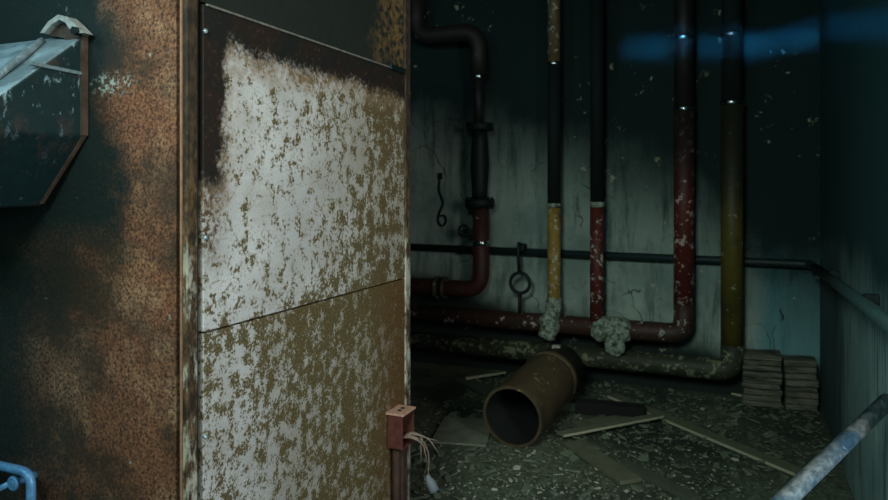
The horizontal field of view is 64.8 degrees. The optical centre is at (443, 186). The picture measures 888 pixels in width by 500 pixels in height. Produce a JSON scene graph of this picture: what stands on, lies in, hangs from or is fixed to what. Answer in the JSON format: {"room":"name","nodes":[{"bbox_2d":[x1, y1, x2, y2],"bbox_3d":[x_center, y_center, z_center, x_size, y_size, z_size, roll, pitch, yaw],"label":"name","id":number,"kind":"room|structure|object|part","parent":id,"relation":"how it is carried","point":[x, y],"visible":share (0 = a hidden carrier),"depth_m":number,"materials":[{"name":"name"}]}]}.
{"room":"mechanical room","nodes":[
{"label":"mechanical room","id":0,"kind":"room"},
{"bbox_2d":[410,0,819,404],"bbox_3d":[0.362,-0.125,5.449,4.823,3.050,0.150,0,0,23],"label":"wall","id":1,"kind":"structure","parent":0,"point":[781,38],"depth_m":4.97,"materials":[{"name":"paint"}]},
{"bbox_2d":[438,173,446,226],"bbox_3d":[-0.011,0.101,5.511,0.082,0.423,0.027,0,0,23],"label":"wall hook","id":2,"kind":"object","parent":1,"relation":"attached to","point":[439,174],"visible":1,"depth_m":5.51,"materials":[{"name":"metal"}]},
{"bbox_2d":[410,243,887,332],"bbox_3d":[0.335,0.457,3.906,3.374,0.136,2.717,0,0,23],"label":"conduit","id":3,"kind":"object","parent":1,"relation":"attached to","point":[869,304],"visible":0.68,"depth_m":4.59,"materials":[{"name":"black metal"}]},
{"bbox_2d":[509,242,531,312],"bbox_3d":[0.574,0.656,5.122,0.172,0.514,0.149,0,0,23],"label":"hanger","id":4,"kind":"object","parent":3,"relation":"hanging from","point":[520,246],"visible":1,"depth_m":5.06,"materials":[{"name":"metal"}]},
{"bbox_3d":[0.549,0.840,5.066,0.031,0.146,0.028,0,0,23],"label":"rod","id":5,"kind":"part","parent":4,"relation":"part of","materials":[{"name":"metal"}]},
{"bbox_3d":[0.563,0.511,5.127,0.050,0.224,0.148,0,0,23],"label":"rod","id":6,"kind":"part","parent":4,"relation":"part of","materials":[{"name":"metal"}]},
{"bbox_2d":[410,361,854,499],"bbox_3d":[0.403,1.450,2.237,7.400,0.100,6.035,0,0,23],"label":"floor","id":7,"kind":"structure","parent":0,"point":[431,384],"depth_m":3.75,"materials":[{"name":"grey concrete"}]},
{"bbox_2d":[0,0,409,499],"bbox_3d":[-1.149,0.190,2.344,1.558,2.420,1.558,0,0,23],"label":"wall","id":8,"kind":"structure","parent":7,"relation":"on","point":[205,204],"depth_m":1.83,"materials":[{"name":"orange paint"}]},
{"bbox_3d":[-1.193,0.834,1.861,0.362,0.243,0.071,0,0,23],"label":"handle","id":9,"kind":"part","parent":8,"relation":"part of","materials":[{"name":"blue metal"}]},
{"bbox_3d":[-1.331,0.180,1.968,1.515,2.400,0.018,0,0,23],"label":"panel","id":10,"kind":"part","parent":8,"relation":"part of","materials":[{"name":"orange paint"}]},
{"bbox_3d":[-0.385,-0.736,2.216,0.024,0.569,1.107,0,0,23],"label":"panel","id":11,"kind":"part","parent":8,"relation":"part of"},
{"bbox_3d":[-0.378,-0.046,2.213,0.020,0.798,1.107,0,0,23],"label":"panel","id":12,"kind":"part","parent":8,"relation":"part of","materials":[{"name":"white paint"}]},
{"bbox_3d":[-0.378,0.864,2.213,0.020,1.012,1.107,0,0,23],"label":"panel","id":13,"kind":"part","parent":8,"relation":"part of","materials":[{"name":"white paint"}]},
{"bbox_2d":[386,404,438,499],"bbox_3d":[-0.113,1.114,2.607,0.197,0.572,0.127,0,0,6],"label":"junction box","id":14,"kind":"object","parent":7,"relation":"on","point":[400,419],"visible":1,"depth_m":2.59,"materials":[{"name":"red paint"}]},
{"bbox_3d":[-0.161,0.900,2.611,0.062,0.124,0.100,0,0,23],"label":"casing","id":15,"kind":"part","parent":14,"relation":"part of","materials":[{"name":"red paint"}]},
{"bbox_3d":[-0.161,0.834,2.611,0.074,0.008,0.109,0,0,23],"label":"plate","id":16,"kind":"part","parent":14,"relation":"part of","materials":[{"name":"pink paint"}]},
{"bbox_2d":[513,465,520,469],"bbox_3d":[0.362,1.389,3.469,0.051,0.017,0.032,0,0,-14],"label":"flake","id":17,"kind":"object","parent":7,"relation":"on","point":[516,467],"visible":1,"depth_m":3.46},
{"bbox_2d":[483,344,582,447],"bbox_3d":[0.567,1.205,4.154,0.348,0.391,0.930,0,0,27],"label":"pipe","id":18,"kind":"object","parent":7,"relation":"on","point":[516,412],"visible":1,"depth_m":3.97,"materials":[{"name":"brown metal"}]},
{"bbox_2d":[563,440,640,484],"bbox_3d":[0.787,1.384,3.538,0.120,0.020,0.534,0,0,-20],"label":"board","id":19,"kind":"object","parent":7,"relation":"on","point":[609,467],"visible":1,"depth_m":3.49,"materials":[{"name":"brown wood"}]},
{"bbox_2d":[575,398,645,416],"bbox_3d":[1.021,1.361,4.300,0.415,0.070,0.100,0,0,18],"label":"timber beam","id":20,"kind":"structure","parent":7,"relation":"on","point":[582,405],"depth_m":4.27,"materials":[{"name":"black wood"}]},
{"bbox_2d":[572,415,649,426],"bbox_3d":[0.986,1.390,4.144,0.433,0.012,0.160,0,0,-18],"label":"sheet","id":21,"kind":"object","parent":7,"relation":"on","point":[590,421],"visible":0.51,"depth_m":4.15,"materials":[{"name":"wood"}]},
{"bbox_2d":[423,398,800,499],"bbox_3d":[1.029,1.392,3.859,2.327,0.016,1.500,0,0,0],"label":"crumbs","id":22,"kind":"object","parent":7,"relation":"on","point":[528,455],"visible":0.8,"depth_m":3.32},
{"bbox_2d":[410,370,847,499],"bbox_3d":[0.742,1.392,3.441,2.236,0.050,3.183,0,0,23],"label":"rubble","id":23,"kind":"object","parent":7,"relation":"on","point":[668,428],"visible":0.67,"depth_m":3.67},
{"bbox_2d":[430,416,490,446],"bbox_3d":[0.115,1.390,3.990,0.307,0.012,0.420,0,0,11],"label":"sheet","id":24,"kind":"object","parent":23,"relation":"on","point":[445,433],"visible":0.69,"depth_m":3.95,"materials":[{"name":"grey metal"}]},
{"bbox_2d":[560,398,575,411],"bbox_3d":[0.713,1.373,4.433,0.240,0.052,0.110,0,0,11],"label":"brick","id":25,"kind":"object","parent":23,"relation":"on","point":[570,406],"visible":0.29,"depth_m":4.37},
{"bbox_2d":[557,413,663,436],"bbox_3d":[0.963,1.359,4.007,0.718,0.021,0.064,0,0,-25],"label":"timber lath","id":26,"kind":"object","parent":23,"relation":"on","point":[622,422],"visible":1,"depth_m":3.99,"materials":[{"name":"brown wood"}]},
{"bbox_2d":[607,394,802,475],"bbox_3d":[1.427,1.388,4.024,0.088,0.016,1.418,0,0,-26],"label":"timber lath","id":27,"kind":"object","parent":23,"relation":"on","point":[772,461],"visible":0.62,"depth_m":3.81,"materials":[{"name":"wood"}]},
{"bbox_2d":[618,459,701,499],"bbox_3d":[1.007,1.385,3.308,0.075,0.022,0.472,0,0,-28],"label":"board","id":28,"kind":"object","parent":7,"relation":"on","point":[665,484],"visible":0.89,"depth_m":3.27,"materials":[{"name":"wood"}]},
{"bbox_2d":[742,393,781,407],"bbox_3d":[2.055,1.382,4.530,0.230,0.041,0.159,0,0,23],"label":"board","id":29,"kind":"object","parent":7,"relation":"on","point":[744,401],"visible":0.62,"depth_m":4.46,"materials":[{"name":"brown wood"}]},
{"bbox_2d":[743,389,780,401],"bbox_3d":[2.057,1.344,4.530,0.223,0.041,0.175,0,0,23],"label":"board","id":30,"kind":"object","parent":29,"relation":"on","point":[746,396],"visible":0.53,"depth_m":4.45,"materials":[{"name":"brown wood"}]},
{"bbox_2d":[743,385,782,395],"bbox_3d":[2.064,1.308,4.538,0.227,0.041,0.180,0,0,23],"label":"board","id":31,"kind":"object","parent":30,"relation":"on","point":[755,391],"visible":0.56,"depth_m":4.46,"materials":[{"name":"brown wood"}]},
{"bbox_2d":[742,376,779,389],"bbox_3d":[2.059,1.270,4.546,0.226,0.042,0.196,0,0,23],"label":"board","id":32,"kind":"object","parent":31,"relation":"on","point":[744,384],"visible":0.57,"depth_m":4.46,"materials":[{"name":"brown wood"}]},
{"bbox_2d":[742,371,781,384],"bbox_3d":[2.053,1.232,4.522,0.229,0.042,0.170,0,0,23],"label":"board","id":33,"kind":"object","parent":32,"relation":"on","point":[764,380],"visible":0.66,"depth_m":4.45,"materials":[{"name":"brown wood"}]},
{"bbox_2d":[743,369,781,378],"bbox_3d":[2.057,1.195,4.526,0.229,0.042,0.169,0,0,23],"label":"board","id":34,"kind":"object","parent":33,"relation":"on","point":[770,374],"visible":0.74,"depth_m":4.46,"materials":[{"name":"brown wood"}]},
{"bbox_2d":[742,364,780,371],"bbox_3d":[2.056,1.158,4.539,0.231,0.041,0.168,0,0,23],"label":"board","id":35,"kind":"object","parent":34,"relation":"on","point":[745,366],"visible":0.62,"depth_m":4.47,"materials":[{"name":"brown wood"}]},
{"bbox_2d":[743,359,780,365],"bbox_3d":[2.057,1.121,4.538,0.230,0.042,0.176,0,0,23],"label":"board","id":36,"kind":"object","parent":35,"relation":"on","point":[749,362],"visible":0.48,"depth_m":4.46,"materials":[{"name":"brown wood"}]},
{"bbox_2d":[744,348,781,361],"bbox_3d":[2.055,1.084,4.523,0.223,0.041,0.196,0,0,23],"label":"board","id":37,"kind":"object","parent":36,"relation":"on","point":[749,354],"visible":0.87,"depth_m":4.47,"materials":[{"name":"brown wood"}]},
{"bbox_2d":[784,397,816,411],"bbox_3d":[2.265,1.380,4.449,0.178,0.045,0.170,0,0,23],"label":"board","id":38,"kind":"object","parent":7,"relation":"on","point":[802,407],"visible":0.6,"depth_m":4.38,"materials":[{"name":"brown wood"}]},
{"bbox_2d":[784,391,817,405],"bbox_3d":[2.268,1.341,4.449,0.184,0.044,0.181,0,0,23],"label":"board","id":39,"kind":"object","parent":38,"relation":"on","point":[806,401],"visible":0.56,"depth_m":4.37,"materials":[{"name":"brown wood"}]},
{"bbox_2d":[785,390,818,398],"bbox_3d":[2.264,1.301,4.437,0.182,0.044,0.161,0,0,23],"label":"board","id":40,"kind":"object","parent":39,"relation":"on","point":[791,394],"visible":0.68,"depth_m":4.37,"materials":[{"name":"brown wood"}]},
{"bbox_2d":[784,379,816,392],"bbox_3d":[2.265,1.263,4.450,0.180,0.043,0.165,0,0,23],"label":"board","id":41,"kind":"object","parent":40,"relation":"on","point":[787,388],"visible":0.56,"depth_m":4.38,"materials":[{"name":"brown wood"}]},
{"bbox_2d":[785,378,818,387],"bbox_3d":[2.259,1.222,4.425,0.186,0.043,0.177,0,0,23],"label":"board","id":42,"kind":"object","parent":41,"relation":"on","point":[789,382],"visible":0.7,"depth_m":4.35,"materials":[{"name":"brown wood"}]},
{"bbox_2d":[784,370,816,379],"bbox_3d":[2.259,1.183,4.444,0.178,0.043,0.157,0,0,23],"label":"board","id":43,"kind":"object","parent":42,"relation":"on","point":[811,376],"visible":0.61,"depth_m":4.38,"materials":[{"name":"brown wood"}]},
{"bbox_2d":[783,364,816,373],"bbox_3d":[2.260,1.144,4.452,0.179,0.044,0.197,0,0,23],"label":"board","id":44,"kind":"object","parent":43,"relation":"on","point":[788,369],"visible":0.58,"depth_m":4.37,"materials":[{"name":"brown wood"}]},
{"bbox_2d":[782,355,816,366],"bbox_3d":[2.258,1.105,4.450,0.188,0.044,0.172,0,0,23],"label":"board","id":45,"kind":"object","parent":44,"relation":"on","point":[788,360],"visible":1,"depth_m":4.40,"materials":[{"name":"brown wood"}]},
{"bbox_2d":[770,393,887,499],"bbox_3d":[0.460,1.040,1.616,2.413,0.729,0.051,0,0,-34],"label":"steel pole","id":46,"kind":"object","parent":7,"relation":"on","point":[804,481],"visible":1,"depth_m":2.07,"materials":[{"name":"silver metal"}]},
{"bbox_3d":[0.282,1.386,4.777,0.110,0.020,0.632,0,0,-29],"label":"board","id":47,"kind":"object","parent":7,"relation":"on","visible":0},
{"bbox_2d":[464,370,505,379],"bbox_3d":[0.299,1.361,5.064,0.337,0.022,0.034,0,0,-28],"label":"timber lath","id":48,"kind":"object","parent":47,"relation":"on","point":[503,371],"visible":1,"depth_m":5.05,"materials":[{"name":"brown wood"}]},
{"bbox_2d":[820,0,887,499],"bbox_3d":[1.953,-0.125,3.211,0.150,3.050,2.735,0,0,23],"label":"wall","id":49,"kind":"structure","parent":0,"point":[853,33],"depth_m":3.17,"materials":[{"name":"paint"}]},
{"bbox_3d":[-0.394,-1.700,3.660,4.823,0.100,4.035,0,0,23],"label":"ceiling","id":50,"kind":"structure","parent":0,"visible":0},
{"bbox_2d":[410,0,494,298],"bbox_3d":[-0.198,-0.400,5.404,1.227,2.496,0.220,0,0,23],"label":"pipe","id":51,"kind":"object","parent":50,"relation":"attached to","point":[438,287],"visible":1,"depth_m":5.17,"materials":[{"name":"red metal"}]},
{"bbox_2d":[410,0,695,356],"bbox_3d":[0.444,-0.249,5.118,2.630,2.799,0.225,0,0,23],"label":"pipe","id":52,"kind":"object","parent":50,"relation":"attached to","point":[615,331],"visible":0.97,"depth_m":4.62,"materials":[{"name":"metal"}]},
{"bbox_2d":[538,0,561,340],"bbox_3d":[0.756,-0.285,4.946,0.157,2.726,0.179,0,0,44],"label":"pipe","id":53,"kind":"object","parent":52,"relation":"attached to","point":[549,321],"visible":1,"depth_m":4.93,"materials":[{"name":"metal"}]},
{"bbox_2d":[590,0,604,322],"bbox_3d":[1.062,-0.327,4.854,0.106,2.643,0.108,0,0,23],"label":"riser pipe","id":54,"kind":"object","parent":52,"relation":"attached to","point":[597,204],"visible":0.94,"depth_m":4.82,"materials":[{"name":"metal"}]},
{"bbox_2d":[410,0,744,379],"bbox_3d":[0.586,-0.195,5.072,2.929,2.906,0.154,0,0,23],"label":"pipe","id":55,"kind":"object","parent":50,"relation":"hanging from","point":[729,365],"visible":0.98,"depth_m":4.50,"materials":[{"name":"metal"}]}
]}

